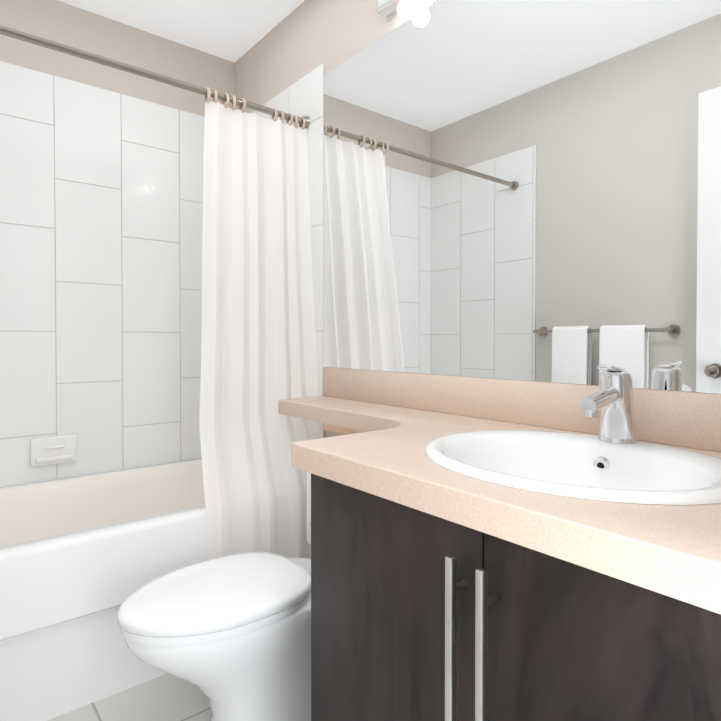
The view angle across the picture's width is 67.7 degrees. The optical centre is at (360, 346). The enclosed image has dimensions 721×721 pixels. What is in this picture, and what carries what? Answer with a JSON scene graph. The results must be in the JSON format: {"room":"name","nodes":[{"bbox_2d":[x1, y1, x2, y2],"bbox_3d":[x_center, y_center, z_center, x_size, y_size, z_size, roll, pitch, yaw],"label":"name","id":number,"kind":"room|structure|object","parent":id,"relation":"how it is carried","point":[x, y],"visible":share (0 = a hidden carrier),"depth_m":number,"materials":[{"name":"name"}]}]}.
{"room":"bathroom","nodes":[
{"label":"bathroom","id":0,"kind":"room"},
{"bbox_2d":[0,0,234,115],"bbox_3d":[-1.249,-0.197,2.359,1.670,2.520,0.100,-1,1,-39],"label":"wall","id":1,"kind":"structure","parent":0,"point":[70,25],"depth_m":2.39,"materials":[{"name":"beige paint"}]},
{"bbox_2d":[0,61,204,486],"bbox_3d":[-1.215,-0.272,2.316,1.470,1.730,0.008,-1,1,-39],"label":"wall tile","id":2,"kind":"structure","parent":1,"relation":"attached to","point":[101,207],"depth_m":2.36,"materials":[{"name":"white tile"}]},
{"bbox_2d":[30,434,76,466],"bbox_3d":[-1.277,0.432,2.243,0.170,0.115,0.042,-1,1,-39],"label":"soap dish","id":3,"kind":"object","parent":2,"relation":"attached to","point":[52,450],"visible":1,"depth_m":2.23,"materials":[{"name":"white ceramic"}]},
{"bbox_2d":[47,674,310,720],"bbox_3d":[-0.063,1.133,0.919,1.670,0.100,3.860,-1,1,-39],"label":"floor","id":4,"kind":"structure","parent":0,"point":[166,697],"depth_m":1.61,"materials":[{"name":"tile"}]},
{"bbox_2d":[0,458,205,720],"bbox_3d":[-0.953,0.813,2.008,1.446,0.510,0.817,-1,1,-39],"label":"bathtub","id":5,"kind":"object","parent":4,"relation":"on","point":[83,558],"visible":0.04,"depth_m":1.65,"materials":[{"name":"white ceramic"}]},
{"bbox_2d":[117,472,310,720],"bbox_3d":[-0.253,0.711,1.597,0.877,0.725,0.446,-1,1,-39],"label":"toilet","id":6,"kind":"object","parent":4,"relation":"on","point":[229,636],"visible":0.67,"depth_m":1.41,"materials":[{"name":"white ceramic"}]},
{"bbox_2d":[292,461,720,720],"bbox_3d":[0.157,0.669,1.297,0.640,0.818,1.718,-1,1,-39],"label":"bathroom vanity","id":7,"kind":"object","parent":4,"relation":"on","point":[486,549],"depth_m":0.80,"materials":[{"name":"black wood"}]},
{"bbox_2d":[278,397,720,600],"bbox_3d":[0.168,0.234,1.284,0.631,0.052,1.746,-1,1,-39],"label":"countertop","id":8,"kind":"structure","parent":7,"relation":"on","point":[692,561],"depth_m":0.78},
{"bbox_2d":[366,421,720,532],"bbox_3d":[0.391,0.262,1.006,0.490,0.129,0.580,-1,1,-39],"label":"sink","id":9,"kind":"object","parent":8,"relation":"in","point":[672,484],"depth_m":1.06,"materials":[{"name":"white ceramic"}]},
{"bbox_2d":[578,365,641,440],"bbox_3d":[0.504,0.147,1.101,0.154,0.220,0.078,-1,1,-39],"label":"faucet","id":10,"kind":"object","parent":9,"relation":"on","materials":[{"name":"silver metal"}]},
{"bbox_2d":[58,0,304,62],"bbox_3d":[-0.063,-1.487,0.883,1.670,0.100,3.860,-1,1,-39],"label":"ceiling","id":11,"kind":"structure","parent":0,"point":[234,31],"depth_m":2.39,"materials":[{"name":"white paint"}]},
{"bbox_2d":[235,0,712,437],"bbox_3d":[0.577,-0.183,1.357,0.100,2.520,3.760,-1,1,-39],"label":"wall","id":12,"kind":"structure","parent":0,"point":[303,39],"depth_m":2.24,"materials":[{"name":"beige paint"}]},
{"bbox_2d":[252,63,324,437],"bbox_3d":[-0.396,-0.274,2.467,0.008,1.730,0.792,-1,1,-39],"label":"wall tile","id":13,"kind":"structure","parent":12,"relation":"attached to","point":[303,96],"depth_m":2.19,"materials":[{"name":"white tile"}]},
{"bbox_2d":[376,0,418,21],"bbox_3d":[0.367,-1.148,1.469,0.066,0.187,0.944,-1,1,-39],"label":"sconce","id":14,"kind":"object","parent":12,"relation":"attached to","point":[388,10],"visible":1,"depth_m":1.76,"materials":[{"name":"white glass"}]},
{"bbox_2d":[322,367,720,444],"bbox_3d":[0.405,0.148,1.476,0.019,0.115,1.746,-1,1,-39],"label":"backsplash","id":15,"kind":"structure","parent":12,"relation":"attached to","point":[668,415],"depth_m":1.45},
{"bbox_2d":[324,0,720,393],"bbox_3d":[0.408,-0.493,1.476,0.005,1.164,1.756,-1,1,-39],"label":"mirror","id":16,"kind":"object","parent":12,"relation":"attached to","point":[526,190],"visible":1,"depth_m":1.42,"materials":[{"name":"clear glass"}]},
{"bbox_3d":[-1.524,-0.261,1.537,0.008,1.730,0.812,-1,1,-39],"label":"wall tile","id":17,"kind":"structure","parent":0,"visible":0},
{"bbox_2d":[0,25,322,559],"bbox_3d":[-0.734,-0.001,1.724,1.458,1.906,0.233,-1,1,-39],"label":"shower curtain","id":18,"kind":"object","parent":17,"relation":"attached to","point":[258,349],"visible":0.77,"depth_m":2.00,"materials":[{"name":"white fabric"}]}
]}

